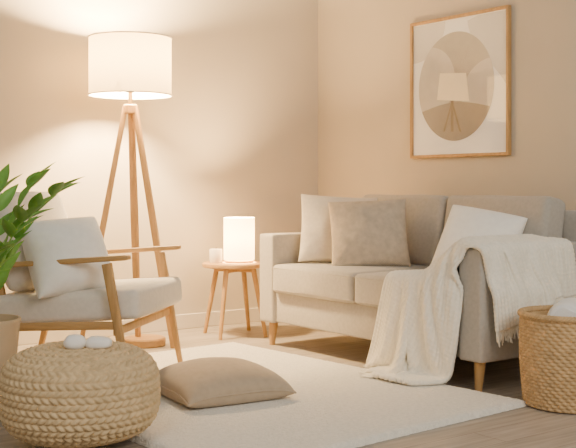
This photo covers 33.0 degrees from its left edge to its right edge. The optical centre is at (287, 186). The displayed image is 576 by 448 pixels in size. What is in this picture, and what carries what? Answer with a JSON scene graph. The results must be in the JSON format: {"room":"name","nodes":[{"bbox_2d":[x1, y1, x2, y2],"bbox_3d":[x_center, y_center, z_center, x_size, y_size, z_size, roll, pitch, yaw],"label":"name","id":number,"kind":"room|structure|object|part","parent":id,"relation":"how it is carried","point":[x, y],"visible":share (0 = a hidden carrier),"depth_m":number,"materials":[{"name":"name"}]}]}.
{"room":"living room","nodes":[
{"label":"living room","id":0,"kind":"room"},
{"bbox_2d":[0,0,317,321],"bbox_3d":[-2.776,-0.495,4.538,7.328,2.750,0.120,0,0,-36],"label":"wall","id":1,"kind":"structure","parent":0,"point":[236,135],"depth_m":6.04,"materials":[{"name":"paint"}]},
{"bbox_2d":[18,308,260,344],"bbox_3d":[-2.736,0.835,4.484,7.328,0.090,0.016,0,0,-36],"label":"baseboard","id":2,"kind":"structure","parent":1,"relation":"attached to","point":[193,320],"depth_m":5.93,"materials":[{"name":"paint"}]},
{"bbox_2d":[0,321,575,447],"bbox_3d":[-0.874,0.930,2.065,7.448,0.100,6.360,0,0,-36],"label":"floor","id":3,"kind":"structure","parent":0,"point":[527,426],"depth_m":4.22,"materials":[{"name":"brown wood"}]},
{"bbox_2d":[0,163,84,372],"bbox_3d":[-1.113,0.389,3.783,0.474,0.981,0.668,0,0,-43],"label":"potted plant","id":4,"kind":"object","parent":3,"relation":"on","point":[13,227],"visible":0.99,"depth_m":3.70,"materials":[{"name":"green plant"}]},
{"bbox_3d":[-1.170,0.693,3.740,0.276,0.374,0.276,0,0,0],"label":"pot","id":5,"kind":"part","parent":4,"relation":"part of","materials":[{"name":"stone"}]},
{"bbox_2d":[0,340,160,447],"bbox_3d":[-0.712,0.701,3.330,0.547,0.325,0.547,0,0,-13],"label":"pouf","id":6,"kind":"object","parent":3,"relation":"on","point":[53,395],"visible":0.85,"depth_m":3.12,"materials":[{"name":"wicker"}]},
{"bbox_2d":[63,334,85,349],"bbox_3d":[-0.718,0.520,3.270,0.074,0.048,0.065,0,0,-11],"label":"pebble","id":7,"kind":"object","parent":6,"relation":"on","point":[73,341],"visible":1,"depth_m":3.25,"materials":[{"name":"white stone"}]},
{"bbox_2d":[85,336,111,348],"bbox_3d":[-0.640,0.524,3.280,0.094,0.042,0.068,0,0,9],"label":"pebble","id":8,"kind":"object","parent":6,"relation":"on","point":[94,342],"visible":1,"depth_m":3.25,"materials":[{"name":"white stone"}]},
{"bbox_2d":[0,191,182,361],"bbox_3d":[-0.932,0.451,4.378,0.770,0.862,0.736,0,0,11],"label":"armchair","id":9,"kind":"object","parent":3,"relation":"on","point":[119,300],"visible":0.53,"depth_m":4.08,"materials":[{"name":"beige fabric"}]},
{"bbox_3d":[-1.222,0.344,4.434,0.177,0.558,0.690,0,0,11],"label":"frame","id":10,"kind":"part","parent":9,"relation":"part of","materials":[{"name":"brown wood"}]},
{"bbox_2d":[0,191,67,291],"bbox_3d":[-1.150,0.237,4.420,0.247,0.434,0.602,0,0,11],"label":"cushion","id":11,"kind":"object","parent":9,"relation":"on","point":[19,279],"depth_m":4.16,"materials":[{"name":"fabric"}]},
{"bbox_3d":[-1.168,0.590,4.775,0.154,0.527,0.030,0,0,11],"label":"leg","id":12,"kind":"part","parent":9,"relation":"part of","materials":[{"name":"brown wood"}]},
{"bbox_2d":[21,216,109,298],"bbox_3d":[-0.945,0.296,4.160,0.276,0.332,0.356,0,0,42],"label":"throw pillow","id":13,"kind":"object","parent":9,"relation":"on","point":[49,241],"visible":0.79,"depth_m":4.05,"materials":[{"name":"white fabric"}]},
{"bbox_3d":[-1.002,0.582,4.040,0.604,0.061,0.022,0,0,11],"label":"rail","id":14,"kind":"part","parent":9,"relation":"part of","materials":[{"name":"brown wood"}]},
{"bbox_3d":[-0.971,0.311,4.034,0.656,0.065,0.046,0,0,11],"label":"armrest","id":15,"kind":"part","parent":9,"relation":"part of","materials":[{"name":"brown wood"}]},
{"bbox_2d":[0,277,181,322],"bbox_3d":[-0.884,0.507,4.368,0.671,0.171,0.642,0,0,11],"label":"seat cushion","id":16,"kind":"object","parent":9,"relation":"on","point":[137,297],"depth_m":4.08,"materials":[{"name":"fabric"}]},
{"bbox_3d":[-0.700,0.582,3.981,0.131,0.542,0.030,0,0,11],"label":"leg","id":17,"kind":"part","parent":9,"relation":"part of","materials":[{"name":"brown wood"}]},
{"bbox_3d":[-0.640,0.595,4.321,0.024,0.034,0.690,0,0,11],"label":"rail","id":18,"kind":"part","parent":9,"relation":"part of","materials":[{"name":"brown wood"}]},
{"bbox_3d":[-0.840,0.311,4.711,0.656,0.065,0.046,0,0,11],"label":"armrest","id":19,"kind":"part","parent":9,"relation":"part of","materials":[{"name":"brown wood"}]},
{"bbox_3d":[-0.568,0.582,4.658,0.131,0.542,0.030,0,0,11],"label":"leg","id":20,"kind":"part","parent":9,"relation":"part of","materials":[{"name":"brown wood"}]},
{"bbox_2d":[80,31,174,348],"bbox_3d":[-0.867,0.028,5.366,0.474,1.709,0.462,0,0,39],"label":"floor lamp","id":21,"kind":"object","parent":3,"relation":"on","point":[130,66],"visible":0.96,"depth_m":5.27,"materials":[{"name":"beige fabric"}]},
{"bbox_3d":[-1.017,0.217,5.336,0.271,1.330,0.040,0,0,-13],"label":"leg","id":22,"kind":"part","parent":21,"relation":"part of","materials":[{"name":"brown wood"}]},
{"bbox_3d":[-0.872,-0.665,5.370,0.452,0.320,0.452,0,0,0],"label":"lamp shade","id":23,"kind":"part","parent":21,"relation":"part of","materials":[{"name":"white fabric"}]},
{"bbox_3d":[-0.872,-0.823,5.370,0.462,0.007,0.462,0,0,0],"label":"shade trim","id":24,"kind":"part","parent":21,"relation":"part of","materials":[{"name":"beige fabric"}]},
{"bbox_3d":[-0.872,-0.507,5.370,0.462,0.007,0.462,0,0,0],"label":"shade trim","id":25,"kind":"part","parent":21,"relation":"part of","materials":[{"name":"beige fabric"}]},
{"bbox_2d":[127,92,133,103],"bbox_3d":[-0.872,-0.522,5.370,0.044,0.145,0.044,0,0,0],"label":"socket","id":26,"kind":"object","parent":21,"relation":"attached to","point":[130,94],"depth_m":5.36,"materials":[{"name":"white metal"}]},
{"bbox_3d":[-0.856,0.195,5.409,0.043,1.281,0.068,0,0,41],"label":"leg","id":27,"kind":"part","parent":21,"relation":"part of","materials":[{"name":"brown wood"}]},
{"bbox_3d":[-0.737,0.217,5.336,0.252,1.329,0.040,0,0,14],"label":"leg","id":28,"kind":"part","parent":21,"relation":"part of","materials":[{"name":"brown wood"}]},
{"bbox_2d":[202,260,267,339],"bbox_3d":[-0.315,0.665,5.770,0.392,0.434,0.392,0,0,0],"label":"side table","id":29,"kind":"object","parent":3,"relation":"on","point":[227,268],"visible":0.74,"depth_m":5.70,"materials":[{"name":"brown wood"}]},
{"bbox_3d":[-0.461,0.676,5.826,0.108,0.411,0.032,0,0,19],"label":"leg","id":30,"kind":"part","parent":29,"relation":"part of","materials":[{"name":"brown wood"}]},
{"bbox_2d":[209,247,221,262],"bbox_3d":[-0.427,0.402,5.750,0.076,0.091,0.076,0,0,0],"label":"candle","id":31,"kind":"object","parent":29,"relation":"on","point":[215,255],"visible":1,"depth_m":5.72,"materials":[{"name":"wax"}]},
{"bbox_3d":[-0.376,0.676,5.626,0.032,0.411,0.108,0,0,25],"label":"leg","id":32,"kind":"part","parent":29,"relation":"part of","materials":[{"name":"brown wood"}]},
{"bbox_2d":[224,217,254,262],"bbox_3d":[-0.291,0.315,5.780,0.184,0.266,0.184,0,0,0],"label":"table lamp","id":33,"kind":"object","parent":29,"relation":"on","point":[239,232],"visible":1,"depth_m":5.70,"materials":[{"name":"white glass"}]},
{"bbox_3d":[-0.254,0.676,5.914,0.032,0.411,0.108,0,0,25],"label":"leg","id":34,"kind":"part","parent":29,"relation":"part of","materials":[{"name":"brown wood"}]},
{"bbox_3d":[-0.171,0.676,5.709,0.108,0.411,0.032,0,0,25],"label":"leg","id":35,"kind":"part","parent":29,"relation":"part of","materials":[{"name":"brown wood"}]},
{"bbox_2d":[127,342,527,447],"bbox_3d":[-0.238,0.866,4.156,1.506,0.026,1.955,0,0,-40],"label":"rug","id":36,"kind":"object","parent":3,"relation":"on","point":[332,406],"visible":0.52,"depth_m":3.70,"materials":[{"name":"white carpet"}]},
{"bbox_2d":[159,357,296,407],"bbox_3d":[-0.290,0.778,3.990,0.477,0.143,0.477,0,0,-30],"label":"floor cushion","id":37,"kind":"object","parent":36,"relation":"on","point":[206,382],"visible":0.9,"depth_m":3.83,"materials":[{"name":"beige fabric"}]},
{"bbox_2d":[260,194,575,391],"bbox_3d":[0.676,0.461,5.029,0.914,0.840,1.650,0,0,-36],"label":"sofa","id":38,"kind":"object","parent":3,"relation":"on","point":[322,296],"visible":0.52,"depth_m":4.90,"materials":[{"name":"fabric"}]},
{"bbox_3d":[-0.079,0.809,5.423,0.054,0.144,0.054,0,0,-36],"label":"leg","id":39,"kind":"part","parent":38,"relation":"part of","materials":[{"name":"brown wood"}]},
{"bbox_3d":[0.231,0.505,5.643,0.880,0.490,0.135,0,0,-36],"label":"arm","id":40,"kind":"part","parent":38,"relation":"part of","materials":[{"name":"fabric"}]},
{"bbox_2d":[298,194,377,261],"bbox_3d":[0.279,0.235,5.376,0.446,0.391,0.213,0,0,0],"label":"throw pillow","id":41,"kind":"object","parent":38,"relation":"on","point":[316,236],"visible":0.51,"depth_m":5.31,"materials":[{"name":"beige fabric"}]},
{"bbox_2d":[273,262,427,302],"bbox_3d":[0.380,0.500,5.239,0.685,0.173,0.683,0,0,-36],"label":"seat cushion","id":42,"kind":"object","parent":38,"relation":"on","point":[304,282],"depth_m":5.04,"materials":[{"name":"fabric"}]},
{"bbox_2d":[328,198,410,266],"bbox_3d":[0.432,0.250,5.184,0.432,0.379,0.224,0,0,0],"label":"throw pillow","id":43,"kind":"object","parent":38,"relation":"on","point":[364,233],"visible":0.97,"depth_m":5.11,"materials":[{"name":"beige fabric"}]},
{"bbox_2d":[363,194,449,265],"bbox_3d":[0.657,0.242,5.445,0.216,0.402,0.678,0,0,-36],"label":"cushion","id":44,"kind":"object","parent":38,"relation":"on","point":[425,214],"depth_m":5.22,"materials":[{"name":"fabric"}]},
{"bbox_2d":[355,269,458,307],"bbox_3d":[0.789,0.500,4.686,0.688,0.174,0.681,0,0,-36],"label":"seat cushion","id":45,"kind":"object","parent":38,"relation":"on","point":[368,285],"depth_m":4.68,"materials":[{"name":"fabric"}]},
{"bbox_2d":[358,234,575,385],"bbox_3d":[0.807,0.533,4.378,0.985,0.641,0.569,0,0,14],"label":"knitted throw","id":46,"kind":"object","parent":38,"relation":"on","point":[414,341],"visible":0.9,"depth_m":4.26,"materials":[{"name":"white fabric"}]},
{"bbox_2d":[431,205,527,262],"bbox_3d":[0.920,0.262,4.675,0.415,0.348,0.254,0,0,31],"label":"throw pillow","id":47,"kind":"object","parent":38,"relation":"on","point":[462,221],"visible":0.49,"depth_m":4.64,"materials":[{"name":"white fabric"}]},
{"bbox_3d":[0.830,0.809,4.192,0.054,0.144,0.054,0,0,-36],"label":"leg","id":48,"kind":"part","parent":38,"relation":"part of","materials":[{"name":"brown wood"}]},
{"bbox_2d":[445,195,564,237],"bbox_3d":[1.068,0.243,4.890,0.216,0.401,0.679,0,0,-36],"label":"cushion","id":49,"kind":"object","parent":38,"relation":"on","point":[545,215],"depth_m":4.67,"materials":[{"name":"fabric"}]},
{"bbox_3d":[1.131,0.505,4.424,0.880,0.490,0.135,0,0,-36],"label":"arm","id":50,"kind":"part","parent":38,"relation":"part of","materials":[{"name":"fabric"}]},
{"bbox_3d":[0.987,0.430,5.259,0.140,0.630,1.620,0,0,-36],"label":"frame","id":51,"kind":"part","parent":38,"relation":"part of","materials":[{"name":"fabric"}]},
{"bbox_2d":[517,305,575,413],"bbox_3d":[1.136,0.687,3.920,0.411,0.378,0.411,0,0,-10],"label":"wicker basket","id":52,"kind":"object","parent":3,"relation":"on","point":[547,343],"visible":0.96,"depth_m":3.78,"materials":[{"name":"beige wicker"}]},
{"bbox_2d":[547,298,575,316],"bbox_3d":[1.140,0.540,3.928,0.162,0.171,0.256,0,0,24],"label":"rolled towel","id":53,"kind":"object","parent":52,"relation":"in","point":[566,307],"visible":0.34,"depth_m":3.83,"materials":[{"name":"white fabric"}]},
{"bbox_2d":[318,0,575,209],"bbox_3d":[2.073,-0.495,4.242,0.122,2.750,6.360,0,0,-36],"label":"wall","id":54,"kind":"structure","parent":0,"point":[364,45],"depth_m":5.93,"materials":[{"name":"paint"}]},
{"bbox_2d":[410,5,510,158],"bbox_3d":[0.979,-0.583,5.595,0.029,0.819,0.770,0,0,-37],"label":"framed picture","id":55,"kind":"object","parent":54,"relation":"attached to","point":[460,64],"visible":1,"depth_m":5.57,"materials":[{"name":"beige paper"}]}
]}

